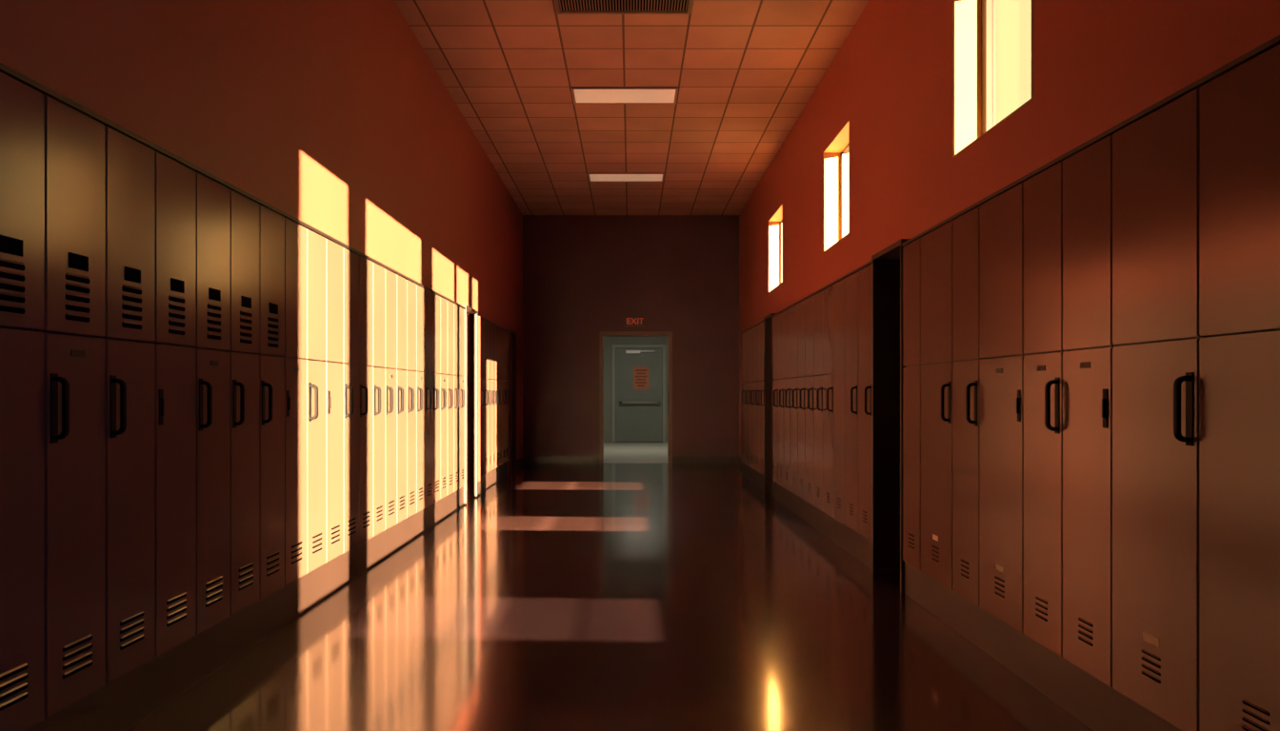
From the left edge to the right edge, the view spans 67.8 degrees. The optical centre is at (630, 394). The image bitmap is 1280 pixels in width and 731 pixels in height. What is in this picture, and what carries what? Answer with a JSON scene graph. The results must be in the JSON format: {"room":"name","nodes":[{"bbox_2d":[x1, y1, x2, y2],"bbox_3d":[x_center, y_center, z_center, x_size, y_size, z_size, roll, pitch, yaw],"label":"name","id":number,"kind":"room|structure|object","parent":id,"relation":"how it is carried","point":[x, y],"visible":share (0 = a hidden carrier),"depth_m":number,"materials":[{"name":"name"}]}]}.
{"room":"school corridor","nodes":[
{"label":"school corridor","id":0,"kind":"room"},
{"bbox_2d":[0,0,522,498],"bbox_3d":[-1.923,-0.865,4.035,0.555,3.930,22.470,0,0,0],"label":"wall","id":1,"kind":"structure","parent":0,"point":[333,115],"depth_m":5.22,"materials":[{"name":"red paint"}]},
{"bbox_2d":[0,62,508,332],"bbox_3d":[-1.663,-0.848,7.162,0.074,0.016,11.471,0,0,0],"label":"trim","id":2,"kind":"structure","parent":1,"relation":"attached to","point":[4,69],"depth_m":3.40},
{"bbox_2d":[24,456,523,730],"bbox_3d":[-1.833,1.006,8.248,0.393,0.188,13.643,0,0,0],"label":"baseboard","id":3,"kind":"structure","parent":1,"relation":"attached to","point":[121,705],"depth_m":3.89,"materials":[{"name":"brown rubber"}]},
{"bbox_2d":[0,71,44,730],"bbox_3d":[-1.810,0.035,2.502,0.441,1.750,0.305,0,0,0],"label":"locker","id":4,"kind":"object","parent":3,"relation":"on","point":[22,107],"visible":1,"depth_m":2.54,"materials":[{"name":"metal"}]},
{"bbox_2d":[0,258,25,314],"bbox_3d":[-1.629,-0.284,2.502,0.007,0.137,0.124,0,0,0],"label":"vent","id":5,"kind":"object","parent":4,"relation":"attached to","point":[12,270],"depth_m":2.51,"materials":[{"name":"brown metal"}]},
{"bbox_2d":[0,663,28,711],"bbox_3d":[-1.629,0.773,2.502,0.007,0.094,0.150,0,0,0],"label":"vent","id":6,"kind":"object","parent":4,"relation":"attached to","point":[13,677],"depth_m":2.52,"materials":[{"name":"brown metal"}]},
{"bbox_2d":[38,95,105,719],"bbox_3d":[-1.810,0.035,2.808,0.441,1.750,0.305,0,0,0],"label":"locker","id":7,"kind":"object","parent":3,"relation":"on","point":[74,142],"visible":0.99,"depth_m":2.78,"materials":[{"name":"metal"}]},
{"bbox_2d":[62,634,92,679],"bbox_3d":[-1.629,0.773,2.808,0.007,0.094,0.150,0,0,0],"label":"vent","id":8,"kind":"object","parent":7,"relation":"attached to","point":[77,650],"depth_m":2.81,"materials":[{"name":"brown metal"}]},
{"bbox_2d":[65,272,90,322],"bbox_3d":[-1.629,-0.284,2.808,0.007,0.137,0.124,0,0,0],"label":"vent","id":9,"kind":"object","parent":7,"relation":"attached to","point":[77,284],"depth_m":2.81,"materials":[{"name":"brown metal"}]},
{"bbox_2d":[100,125,154,685],"bbox_3d":[-1.810,0.035,3.115,0.441,1.750,0.305,0,0,0],"label":"locker","id":10,"kind":"object","parent":3,"relation":"on","point":[130,164],"visible":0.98,"depth_m":3.10,"materials":[{"name":"metal"}]},
{"bbox_2d":[120,611,143,650],"bbox_3d":[-1.629,0.773,3.115,0.007,0.094,0.150,0,0,0],"label":"vent","id":11,"kind":"object","parent":10,"relation":"attached to","point":[131,623],"depth_m":3.11,"materials":[{"name":"brown metal"}]},
{"bbox_2d":[121,284,141,329],"bbox_3d":[-1.629,-0.284,3.115,0.007,0.137,0.124,0,0,0],"label":"vent","id":12,"kind":"object","parent":10,"relation":"attached to","point":[131,294],"depth_m":3.11,"materials":[{"name":"brown metal"}]},
{"bbox_2d":[149,151,195,658],"bbox_3d":[-1.825,0.035,3.422,0.410,1.750,0.305,0,0,0],"label":"locker","id":13,"kind":"object","parent":3,"relation":"on","point":[174,183],"visible":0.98,"depth_m":3.39,"materials":[{"name":"metal"}]},
{"bbox_2d":[166,592,186,626],"bbox_3d":[-1.629,0.773,3.422,0.007,0.094,0.150,0,0,0],"label":"vent","id":14,"kind":"object","parent":13,"relation":"attached to","point":[176,602],"depth_m":3.42,"materials":[{"name":"brown metal"}]},
{"bbox_2d":[168,294,185,335],"bbox_3d":[-1.629,-0.284,3.422,0.007,0.137,0.124,0,0,0],"label":"vent","id":15,"kind":"object","parent":13,"relation":"attached to","point":[176,302],"depth_m":3.42,"materials":[{"name":"brown metal"}]},
{"bbox_2d":[190,172,230,635],"bbox_3d":[-1.810,0.035,3.729,0.441,1.750,0.305,0,0,0],"label":"locker","id":16,"kind":"object","parent":3,"relation":"on","point":[212,199],"visible":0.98,"depth_m":3.70,"materials":[{"name":"metal"}]},
{"bbox_2d":[205,576,222,607],"bbox_3d":[-1.629,0.773,3.729,0.007,0.094,0.150,0,0,0],"label":"vent","id":17,"kind":"object","parent":16,"relation":"attached to","point":[213,584],"depth_m":3.73,"materials":[{"name":"brown metal"}]},
{"bbox_2d":[207,302,220,339],"bbox_3d":[-1.629,-0.284,3.729,0.007,0.137,0.124,0,0,0],"label":"vent","id":18,"kind":"object","parent":16,"relation":"attached to","point":[213,309],"depth_m":3.73,"materials":[{"name":"brown metal"}]},
{"bbox_2d":[225,189,259,616],"bbox_3d":[-1.810,0.035,4.037,0.441,1.750,0.305,0,0,0],"label":"locker","id":19,"kind":"object","parent":3,"relation":"on","point":[244,211],"visible":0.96,"depth_m":4.03,"materials":[{"name":"metal"}]},
{"bbox_2d":[239,562,253,591],"bbox_3d":[-1.629,0.773,4.037,0.007,0.094,0.150,0,0,0],"label":"vent","id":20,"kind":"object","parent":19,"relation":"attached to","point":[246,570],"depth_m":4.04,"materials":[{"name":"brown metal"}]},
{"bbox_2d":[240,310,252,343],"bbox_3d":[-1.629,-0.284,4.037,0.007,0.137,0.124,0,0,0],"label":"vent","id":21,"kind":"object","parent":19,"relation":"attached to","point":[246,316],"depth_m":4.04,"materials":[{"name":"brown metal"}]},
{"bbox_2d":[255,204,284,599],"bbox_3d":[-1.810,0.035,4.343,0.441,1.750,0.305,0,0,0],"label":"locker","id":22,"kind":"object","parent":3,"relation":"on","point":[271,225],"visible":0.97,"depth_m":4.32,"materials":[{"name":"metal"}]},
{"bbox_2d":[266,551,279,577],"bbox_3d":[-1.629,0.773,4.343,0.007,0.094,0.150,0,0,0],"label":"vent","id":23,"kind":"object","parent":22,"relation":"attached to","point":[272,557],"depth_m":4.34,"materials":[{"name":"brown metal"}]},
{"bbox_2d":[267,316,278,347],"bbox_3d":[-1.629,-0.284,4.343,0.007,0.137,0.124,0,0,0],"label":"vent","id":24,"kind":"object","parent":22,"relation":"attached to","point":[272,321],"depth_m":4.34,"materials":[{"name":"brown metal"}]},
{"bbox_2d":[280,217,306,585],"bbox_3d":[-1.825,0.035,4.651,0.410,1.750,0.305,0,0,0],"label":"locker","id":25,"kind":"object","parent":3,"relation":"on","point":[295,234],"visible":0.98,"depth_m":4.62,"materials":[{"name":"metal"}]},
{"bbox_2d":[291,540,301,564],"bbox_3d":[-1.629,0.773,4.651,0.007,0.094,0.150,0,0,0],"label":"vent","id":26,"kind":"object","parent":25,"relation":"attached to","point":[296,546],"depth_m":4.65,"materials":[{"name":"brown metal"}]},
{"bbox_2d":[302,228,326,574],"bbox_3d":[-1.810,0.035,4.957,0.441,1.750,0.305,0,0,0],"label":"locker","id":27,"kind":"object","parent":3,"relation":"on","point":[316,244],"visible":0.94,"depth_m":4.95,"materials":[{"name":"metal"}]},
{"bbox_2d":[312,531,321,554],"bbox_3d":[-1.629,0.773,4.957,0.007,0.094,0.150,0,0,0],"label":"vent","id":28,"kind":"object","parent":27,"relation":"attached to","point":[316,535],"depth_m":4.95,"materials":[{"name":"brown metal"}]},
{"bbox_2d":[322,239,343,562],"bbox_3d":[-1.825,0.035,5.264,0.410,1.750,0.305,0,0,0],"label":"locker","id":29,"kind":"object","parent":3,"relation":"on","point":[334,251],"visible":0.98,"depth_m":5.25,"materials":[{"name":"metal"}]},
{"bbox_2d":[331,523,339,544],"bbox_3d":[-1.629,0.773,5.264,0.007,0.094,0.150,0,0,0],"label":"vent","id":30,"kind":"object","parent":29,"relation":"attached to","point":[335,528],"depth_m":5.26,"materials":[{"name":"brown metal"}]},
{"bbox_2d":[340,247,359,553],"bbox_3d":[-1.810,0.035,5.572,0.441,1.750,0.305,0,0,0],"label":"locker","id":31,"kind":"object","parent":3,"relation":"on","point":[350,259],"visible":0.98,"depth_m":5.54,"materials":[{"name":"metal"}]},
{"bbox_2d":[347,517,356,536],"bbox_3d":[-1.629,0.773,5.572,0.007,0.094,0.150,0,0,0],"label":"vent","id":32,"kind":"object","parent":31,"relation":"attached to","point":[351,521],"depth_m":5.57,"materials":[{"name":"brown metal"}]},
{"bbox_2d":[356,255,373,544],"bbox_3d":[-1.810,0.035,5.878,0.441,1.750,0.305,0,0,0],"label":"locker","id":33,"kind":"object","parent":3,"relation":"on","point":[366,267],"visible":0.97,"depth_m":5.87,"materials":[{"name":"metal"}]},
{"bbox_2d":[362,510,370,528],"bbox_3d":[-1.629,0.773,5.878,0.007,0.094,0.150,0,0,0],"label":"vent","id":34,"kind":"object","parent":33,"relation":"attached to","point":[366,513],"depth_m":5.88,"materials":[{"name":"brown metal"}]},
{"bbox_2d":[369,262,385,537],"bbox_3d":[-1.810,0.035,6.186,0.441,1.750,0.305,0,0,0],"label":"locker","id":35,"kind":"object","parent":3,"relation":"on","point":[379,272],"visible":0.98,"depth_m":6.19,"materials":[{"name":"metal"}]},
{"bbox_2d":[376,504,382,521],"bbox_3d":[-1.629,0.773,6.186,0.007,0.094,0.150,0,0,0],"label":"vent","id":36,"kind":"object","parent":35,"relation":"attached to","point":[379,508],"depth_m":6.18,"materials":[{"name":"brown metal"}]},
{"bbox_2d":[382,269,397,529],"bbox_3d":[-1.810,0.035,6.492,0.441,1.750,0.305,0,0,0],"label":"locker","id":37,"kind":"object","parent":3,"relation":"on","point":[390,277],"visible":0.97,"depth_m":6.48,"materials":[{"name":"metal"}]},
{"bbox_2d":[388,500,394,516],"bbox_3d":[-1.629,0.773,6.492,0.007,0.094,0.150,0,0,0],"label":"vent","id":38,"kind":"object","parent":37,"relation":"attached to","point":[390,502],"depth_m":6.49,"materials":[{"name":"brown metal"}]},
{"bbox_2d":[394,274,406,523],"bbox_3d":[-1.810,0.035,6.800,0.441,1.750,0.305,0,0,0],"label":"locker","id":39,"kind":"object","parent":3,"relation":"on","point":[401,282],"visible":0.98,"depth_m":6.78,"materials":[{"name":"metal"}]},
{"bbox_2d":[404,280,416,518],"bbox_3d":[-1.810,0.035,7.106,0.441,1.750,0.305,0,0,0],"label":"locker","id":40,"kind":"object","parent":3,"relation":"on","point":[410,287],"visible":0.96,"depth_m":7.07,"materials":[{"name":"metal"}]},
{"bbox_2d":[414,284,424,513],"bbox_3d":[-1.810,0.035,7.413,0.441,1.750,0.305,0,0,0],"label":"locker","id":41,"kind":"object","parent":3,"relation":"on","point":[420,291],"visible":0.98,"depth_m":7.39,"materials":[{"name":"metal"}]},
{"bbox_2d":[422,289,433,508],"bbox_3d":[-1.810,0.035,7.721,0.441,1.750,0.305,0,0,0],"label":"locker","id":42,"kind":"object","parent":3,"relation":"on","point":[429,296],"visible":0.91,"depth_m":7.71,"materials":[{"name":"metal"}]},
{"bbox_2d":[430,293,440,503],"bbox_3d":[-1.810,0.035,8.027,0.441,1.750,0.305,0,0,0],"label":"locker","id":43,"kind":"object","parent":3,"relation":"on","point":[436,299],"visible":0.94,"depth_m":8.01,"materials":[{"name":"metal"}]},
{"bbox_2d":[438,297,447,499],"bbox_3d":[-1.810,0.035,8.335,0.441,1.750,0.305,0,0,0],"label":"locker","id":44,"kind":"object","parent":3,"relation":"on","point":[444,303],"visible":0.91,"depth_m":8.34,"materials":[{"name":"metal"}]},
{"bbox_2d":[445,300,454,495],"bbox_3d":[-1.810,0.035,8.642,0.441,1.750,0.305,0,0,0],"label":"locker","id":45,"kind":"object","parent":3,"relation":"on","point":[450,307],"visible":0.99,"depth_m":8.65,"materials":[{"name":"metal"}]},
{"bbox_2d":[453,304,459,491],"bbox_3d":[-1.810,0.035,8.948,0.441,1.750,0.305,0,0,0],"label":"locker","id":46,"kind":"object","parent":3,"relation":"on","point":[456,308],"visible":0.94,"depth_m":8.93,"materials":[{"name":"metal"}]},
{"bbox_2d":[458,307,465,488],"bbox_3d":[-1.810,0.035,9.255,0.441,1.750,0.305,0,0,0],"label":"locker","id":47,"kind":"object","parent":3,"relation":"on","point":[462,310],"visible":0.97,"depth_m":9.24,"materials":[{"name":"metal"}]},
{"bbox_2d":[480,319,484,476],"bbox_3d":[-1.819,0.035,10.603,0.421,1.750,0.304,0,0,0],"label":"locker","id":48,"kind":"object","parent":3,"relation":"on","point":[482,320],"visible":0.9,"depth_m":10.61,"materials":[{"name":"metal"}]},
{"bbox_2d":[482,320,488,474],"bbox_3d":[-1.819,0.035,10.909,0.421,1.750,0.304,0,0,0],"label":"locker","id":49,"kind":"object","parent":3,"relation":"on","point":[486,378],"visible":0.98,"depth_m":10.89,"materials":[{"name":"metal"}]},
{"bbox_2d":[487,321,492,471],"bbox_3d":[-1.819,0.035,11.215,0.421,1.750,0.304,0,0,0],"label":"locker","id":50,"kind":"object","parent":3,"relation":"on","point":[490,324],"visible":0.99,"depth_m":11.19,"materials":[{"name":"metal"}]},
{"bbox_2d":[490,324,496,469],"bbox_3d":[-1.819,0.035,11.521,0.421,1.750,0.304,0,0,0],"label":"locker","id":51,"kind":"object","parent":3,"relation":"on","point":[493,326],"visible":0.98,"depth_m":11.50,"materials":[{"name":"metal"}]},
{"bbox_2d":[495,325,499,467],"bbox_3d":[-1.819,0.035,11.827,0.421,1.750,0.304,0,0,0],"label":"locker","id":52,"kind":"object","parent":3,"relation":"on","point":[497,328],"visible":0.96,"depth_m":11.83,"materials":[{"name":"metal"}]},
{"bbox_2d":[498,327,502,465],"bbox_3d":[-1.819,0.035,12.133,0.421,1.750,0.304,0,0,0],"label":"locker","id":53,"kind":"object","parent":3,"relation":"on","point":[500,330],"visible":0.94,"depth_m":12.09,"materials":[{"name":"metal"}]},
{"bbox_2d":[462,305,478,505],"bbox_3d":[-1.661,0.110,9.759,0.078,1.980,0.693,0,0,0],"label":"door frame","id":54,"kind":"structure","parent":1,"relation":"attached to","point":[473,314],"depth_m":10.07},
{"bbox_2d":[506,329,516,475],"bbox_3d":[-1.671,0.110,13.345,0.058,1.980,0.700,0,0,0],"label":"locker","id":55,"kind":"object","parent":1,"relation":"attached to","point":[511,332],"depth_m":13.66,"materials":[{"name":"metal"}]},
{"bbox_2d":[127,442,1093,730],"bbox_3d":[-0.100,1.150,7.500,4.200,0.100,29.400,0,0,0],"label":"floor","id":56,"kind":"structure","parent":0,"point":[560,597],"depth_m":4.32,"materials":[{"name":"tile"}]},
{"bbox_2d":[522,215,739,456],"bbox_3d":[-0.066,-0.865,15.170,3.868,3.930,0.200,0,0,0],"label":"wall","id":57,"kind":"structure","parent":0,"point":[583,274],"depth_m":15.07,"materials":[{"name":"paint"}]},
{"bbox_2d":[523,456,738,463],"bbox_3d":[0.009,1.040,15.062,3.418,0.120,0.015,0,0,0],"label":"baseboard","id":58,"kind":"structure","parent":57,"relation":"attached to","point":[527,459],"depth_m":15.05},
{"bbox_2d":[624,316,645,326],"bbox_3d":[0.075,-1.150,15.043,0.320,0.160,0.055,0,0,0],"label":"exit sign","id":59,"kind":"object","parent":57,"relation":"attached to","point":[630,321],"visible":1,"depth_m":15.02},
{"bbox_2d":[599,331,672,463],"bbox_3d":[0.085,0.055,15.162,1.150,2.090,0.235,0,0,0],"label":"door frame","id":60,"kind":"structure","parent":57,"relation":"attached to","point":[602,334],"depth_m":15.05,"materials":[{"name":"metal"}]},
{"bbox_2d":[394,0,869,215],"bbox_3d":[-0.100,-2.890,4.035,4.200,0.120,22.470,0,0,0],"label":"ceiling","id":61,"kind":"structure","parent":0,"point":[744,72],"depth_m":8.75,"materials":[{"name":"tile"}]},
{"bbox_2d":[553,0,693,14],"bbox_3d":[-0.050,-2.822,6.800,1.000,0.016,0.500,0,0,0],"label":"ceiling vent","id":62,"kind":"object","parent":61,"relation":"in","point":[562,7],"visible":1,"depth_m":6.94,"materials":[{"name":"grey metal"}]},
{"bbox_2d":[570,86,678,104],"bbox_3d":[-0.055,-2.823,9.012,0.990,0.014,0.475,0,0,0],"label":"recessed light","id":63,"kind":"object","parent":61,"relation":"in","point":[581,95],"visible":1,"depth_m":9.00,"materials":[{"name":"plastic"}]},
{"bbox_2d":[573,89,675,102],"bbox_3d":[-0.055,-2.826,9.012,0.946,0.008,0.431,0,0,0],"label":"diffuser","id":64,"kind":"object","parent":63,"relation":"attached to","point":[579,95],"depth_m":9.01,"materials":[{"name":"plastic"}]},
{"bbox_2d":[587,172,664,181],"bbox_3d":[-0.055,-2.823,12.408,0.990,0.014,0.475,0,0,0],"label":"recessed light","id":65,"kind":"object","parent":61,"relation":"in","point":[592,176],"visible":1,"depth_m":12.35,"materials":[{"name":"plastic"}]},
{"bbox_2d":[589,174,662,180],"bbox_3d":[-0.055,-2.826,12.408,0.946,0.008,0.431,0,0,0],"label":"diffuser","id":66,"kind":"object","parent":65,"relation":"attached to","point":[592,177],"depth_m":12.40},
{"bbox_2d":[603,337,667,442],"bbox_3d":[0.200,-0.350,21.700,2.300,2.900,0.200,0,0,0],"label":"wall","id":67,"kind":"structure","parent":0,"point":[609,342],"depth_m":21.60,"materials":[{"name":"metal"}]},
{"bbox_2d":[615,348,662,441],"bbox_3d":[0.190,0.022,21.580,1.070,2.135,0.140,0,0,0],"label":"door","id":68,"kind":"structure","parent":67,"relation":"in","point":[638,371],"depth_m":21.60,"materials":[{"name":"grey metal"}]},
{"bbox_2d":[612,344,665,442],"bbox_3d":[0.190,-0.010,21.635,1.220,2.220,0.130,0,0,0],"label":"door frame","id":69,"kind":"structure","parent":67,"relation":"attached to","point":[614,347],"depth_m":21.57,"materials":[{"name":"metal"}]},
{"bbox_2d":[739,0,1279,457],"bbox_3d":[1.789,-0.865,4.036,0.512,3.930,22.472,0,0,1],"label":"wall","id":70,"kind":"structure","parent":0,"point":[1097,65],"depth_m":5.46,"materials":[{"name":"red paint"}]},
{"bbox_2d":[764,313,775,498],"bbox_3d":[1.605,0.122,10.345,0.226,1.955,0.543,0,0,0],"label":"door frame","id":71,"kind":"structure","parent":70,"relation":"attached to","point":[769,483],"depth_m":10.58,"materials":[{"name":"wood"}]},
{"bbox_2d":[768,203,782,292],"bbox_3d":[1.815,-1.705,11.300,0.200,0.890,1.100,0,0,0],"label":"window","id":72,"kind":"structure","parent":70,"relation":"in","point":[775,223],"depth_m":11.85,"materials":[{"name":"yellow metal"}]},
{"bbox_2d":[823,120,849,252],"bbox_3d":[1.815,-1.705,7.965,0.200,0.890,0.990,0,0,0],"label":"window","id":73,"kind":"structure","parent":70,"relation":"in","point":[836,156],"depth_m":8.46,"materials":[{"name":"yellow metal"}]},
{"bbox_2d":[871,239,909,594],"bbox_3d":[1.605,0.122,5.572,0.226,1.955,0.645,0,0,0],"label":"door frame","id":74,"kind":"structure","parent":70,"relation":"attached to","point":[887,265],"depth_m":5.86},
{"bbox_2d":[738,456,1181,730],"bbox_3d":[1.706,1.011,8.560,0.388,0.178,13.020,0,0,0],"label":"baseboard","id":75,"kind":"structure","parent":70,"relation":"attached to","point":[1099,707],"depth_m":3.79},
{"bbox_2d":[741,332,745,464],"bbox_3d":[1.679,0.052,12.645,0.441,1.735,0.448,0,0,0],"label":"locker","id":76,"kind":"object","parent":75,"relation":"on","point":[743,334],"visible":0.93,"depth_m":12.55,"materials":[{"name":"metal"}]},
{"bbox_2d":[745,330,751,467],"bbox_3d":[1.679,0.052,12.195,0.441,1.735,0.448,0,0,0],"label":"locker","id":77,"kind":"object","parent":75,"relation":"on","point":[748,382],"visible":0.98,"depth_m":12.15,"materials":[{"name":"metal"}]},
{"bbox_2d":[749,327,755,469],"bbox_3d":[1.679,0.052,11.745,0.441,1.735,0.448,0,0,0],"label":"locker","id":78,"kind":"object","parent":75,"relation":"on","point":[751,331],"visible":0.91,"depth_m":11.76,"materials":[{"name":"metal"}]},
{"bbox_2d":[754,324,760,473],"bbox_3d":[1.679,0.052,11.295,0.441,1.735,0.448,0,0,0],"label":"locker","id":79,"kind":"object","parent":75,"relation":"on","point":[756,329],"visible":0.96,"depth_m":11.24,"materials":[{"name":"metal"}]},
{"bbox_2d":[760,321,764,476],"bbox_3d":[1.679,0.052,10.845,0.441,1.735,0.448,0,0,0],"label":"locker","id":80,"kind":"object","parent":75,"relation":"on","point":[762,326],"visible":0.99,"depth_m":10.83,"materials":[{"name":"metal"}]},
{"bbox_2d":[772,315,779,483],"bbox_3d":[1.679,0.052,9.880,0.441,1.735,0.377,0,0,0],"label":"locker","id":81,"kind":"object","parent":75,"relation":"on","point":[775,379],"visible":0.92,"depth_m":9.84,"materials":[{"name":"metal"}]},
{"bbox_2d":[778,311,784,487],"bbox_3d":[1.679,0.052,9.501,0.441,1.735,0.377,0,0,0],"label":"locker","id":82,"kind":"object","parent":75,"relation":"on","point":[781,315],"visible":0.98,"depth_m":9.46,"materials":[{"name":"metal"}]},
{"bbox_2d":[783,308,791,491],"bbox_3d":[1.679,0.052,9.121,0.441,1.735,0.377,0,0,0],"label":"locker","id":83,"kind":"object","parent":75,"relation":"on","point":[787,313],"visible":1,"depth_m":9.12,"materials":[{"name":"metal"}]},
{"bbox_2d":[790,304,799,495],"bbox_3d":[1.679,0.052,8.742,0.441,1.735,0.377,0,0,0],"label":"locker","id":84,"kind":"object","parent":75,"relation":"on","point":[793,310],"visible":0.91,"depth_m":8.75,"materials":[{"name":"metal"}]},
{"bbox_2d":[797,300,807,500],"bbox_3d":[1.679,0.052,8.364,0.441,1.735,0.377,0,0,0],"label":"locker","id":85,"kind":"object","parent":75,"relation":"on","point":[801,307],"visible":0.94,"depth_m":8.36,"materials":[{"name":"metal"}]},
{"bbox_2d":[805,295,816,505],"bbox_3d":[1.679,0.052,7.984,0.441,1.735,0.377,0,0,0],"label":"locker","id":86,"kind":"object","parent":75,"relation":"on","point":[810,302],"visible":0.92,"depth_m":7.96,"materials":[{"name":"metal"}]},
{"bbox_2d":[814,290,825,512],"bbox_3d":[1.679,0.052,7.606,0.441,1.735,0.377,0,0,0],"label":"locker","id":87,"kind":"object","parent":75,"relation":"on","point":[818,298],"visible":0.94,"depth_m":7.59,"materials":[{"name":"metal"}]},
{"bbox_2d":[822,284,836,518],"bbox_3d":[1.679,0.052,7.226,0.441,1.735,0.377,0,0,0],"label":"locker","id":88,"kind":"object","parent":75,"relation":"on","point":[828,293],"visible":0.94,"depth_m":7.23,"materials":[{"name":"metal"}]},
{"bbox_2d":[833,278,847,525],"bbox_3d":[1.698,0.052,6.848,0.404,1.735,0.377,0,0,0],"label":"locker","id":89,"kind":"object","parent":75,"relation":"on","point":[838,288],"visible":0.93,"depth_m":6.83,"materials":[{"name":"metal"}]},
{"bbox_2d":[844,271,859,533],"bbox_3d":[1.679,0.052,6.468,0.441,1.735,0.377,0,0,0],"label":"locker","id":90,"kind":"object","parent":75,"relation":"on","point":[850,282],"visible":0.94,"depth_m":6.45,"materials":[{"name":"metal"}]},
{"bbox_2d":[858,264,871,540],"bbox_3d":[1.679,0.052,6.090,0.441,1.735,0.377,0,0,0],"label":"locker","id":91,"kind":"object","parent":75,"relation":"on","point":[865,274],"visible":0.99,"depth_m":6.08,"materials":[{"name":"metal"}]},
{"bbox_2d":[902,238,923,571],"bbox_3d":[1.698,0.052,5.088,0.404,1.735,0.313,0,0,0],"label":"locker","id":92,"kind":"object","parent":75,"relation":"on","point":[911,252],"visible":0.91,"depth_m":5.06,"materials":[{"name":"metal"}]},
{"bbox_2d":[908,533,914,549],"bbox_3d":[1.500,0.783,5.088,0.007,0.073,0.100,0,0,0],"label":"vent","id":93,"kind":"object","parent":92,"relation":"attached to","point":[910,535],"depth_m":5.08,"materials":[{"name":"brown metal"}]},
{"bbox_2d":[920,220,956,590],"bbox_3d":[1.679,0.052,4.685,0.441,1.735,0.488,0,0,0],"label":"locker","id":94,"kind":"object","parent":75,"relation":"on","point":[936,246],"visible":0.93,"depth_m":4.67,"materials":[{"name":"metal"}]},
{"bbox_2d":[931,544,939,562],"bbox_3d":[1.500,0.783,4.685,0.007,0.073,0.100,0,0,0],"label":"vent","id":95,"kind":"object","parent":94,"relation":"attached to","point":[934,548],"depth_m":4.68,"materials":[{"name":"brown metal"}]},
{"bbox_2d":[952,205,983,606],"bbox_3d":[1.679,0.052,4.270,0.441,1.735,0.338,0,0,0],"label":"locker","id":96,"kind":"object","parent":75,"relation":"on","point":[965,228],"visible":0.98,"depth_m":4.25,"materials":[{"name":"metal"}]},
{"bbox_2d":[960,559,968,579],"bbox_3d":[1.500,0.783,4.270,0.007,0.073,0.100,0,0,0],"label":"vent","id":97,"kind":"object","parent":96,"relation":"attached to","point":[964,562],"depth_m":4.27,"materials":[{"name":"brown metal"}]},
{"bbox_2d":[979,182,1028,634],"bbox_3d":[1.695,0.052,3.870,0.410,1.735,0.458,0,0,0],"label":"locker","id":98,"kind":"object","parent":75,"relation":"on","point":[1001,218],"visible":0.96,"depth_m":3.84,"materials":[{"name":"metal"}]},
{"bbox_2d":[994,576,1004,598],"bbox_3d":[1.500,0.783,3.870,0.007,0.073,0.100,0,0,0],"label":"vent","id":99,"kind":"object","parent":98,"relation":"attached to","point":[999,581],"depth_m":3.87,"materials":[{"name":"brown metal"}]},
{"bbox_2d":[1023,160,1067,658],"bbox_3d":[1.679,0.052,3.475,0.441,1.735,0.328,0,0,0],"label":"locker","id":100,"kind":"object","parent":75,"relation":"on","point":[1043,192],"visible":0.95,"depth_m":3.45,"materials":[{"name":"metal"}]},
{"bbox_2d":[1035,596,1047,621],"bbox_3d":[1.500,0.783,3.475,0.007,0.073,0.100,0,0,0],"label":"vent","id":101,"kind":"object","parent":100,"relation":"attached to","point":[1041,602],"depth_m":3.48,"materials":[{"name":"brown metal"}]},
{"bbox_2d":[1062,134,1118,687],"bbox_3d":[1.695,0.052,3.140,0.410,1.735,0.338,0,0,0],"label":"locker","id":102,"kind":"object","parent":75,"relation":"on","point":[1088,173],"visible":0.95,"depth_m":3.12,"materials":[{"name":"metal"}]},
{"bbox_2d":[1078,618,1092,646],"bbox_3d":[1.500,0.783,3.140,0.007,0.073,0.100,0,0,0],"label":"vent","id":103,"kind":"object","parent":102,"relation":"attached to","point":[1085,625],"depth_m":3.14,"materials":[{"name":"brown metal"}]},
{"bbox_2d":[1112,88,1205,730],"bbox_3d":[1.679,0.052,2.744,0.441,1.735,0.451,0,0,0],"label":"locker","id":104,"kind":"object","parent":75,"relation":"on","point":[1155,157],"visible":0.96,"depth_m":2.72,"materials":[{"name":"metal"}]},
{"bbox_2d":[1141,649,1160,683],"bbox_3d":[1.500,0.783,2.744,0.007,0.073,0.100,0,0,0],"label":"vent","id":105,"kind":"object","parent":104,"relation":"attached to","point":[1150,658],"depth_m":2.74,"materials":[{"name":"brown metal"}]},
{"bbox_2d":[1199,43,1279,730],"bbox_3d":[1.679,0.052,2.284,0.441,1.735,0.465,0,0,0],"label":"locker","id":106,"kind":"object","parent":75,"relation":"on","point":[1239,110],"visible":1,"depth_m":2.34,"materials":[{"name":"metal"}]},
{"bbox_2d":[1241,700,1270,730],"bbox_3d":[1.500,0.783,2.284,0.007,0.073,0.100,0,0,0],"label":"vent","id":107,"kind":"object","parent":106,"relation":"attached to","point":[1255,713],"depth_m":2.29,"materials":[{"name":"brown metal"}]},
{"bbox_2d":[952,0,1032,157],"bbox_3d":[1.815,-1.705,4.570,0.200,0.890,1.000,0,0,0],"label":"window","id":108,"kind":"structure","parent":70,"relation":"in","point":[992,39],"depth_m":4.99,"materials":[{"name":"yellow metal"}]},
{"bbox_2d":[740,34,1279,334],"bbox_3d":[1.607,-0.822,7.460,0.222,0.014,10.820,0,0,0],"label":"trim","id":109,"kind":"structure","parent":70,"relation":"attached to","point":[1275,41],"depth_m":3.00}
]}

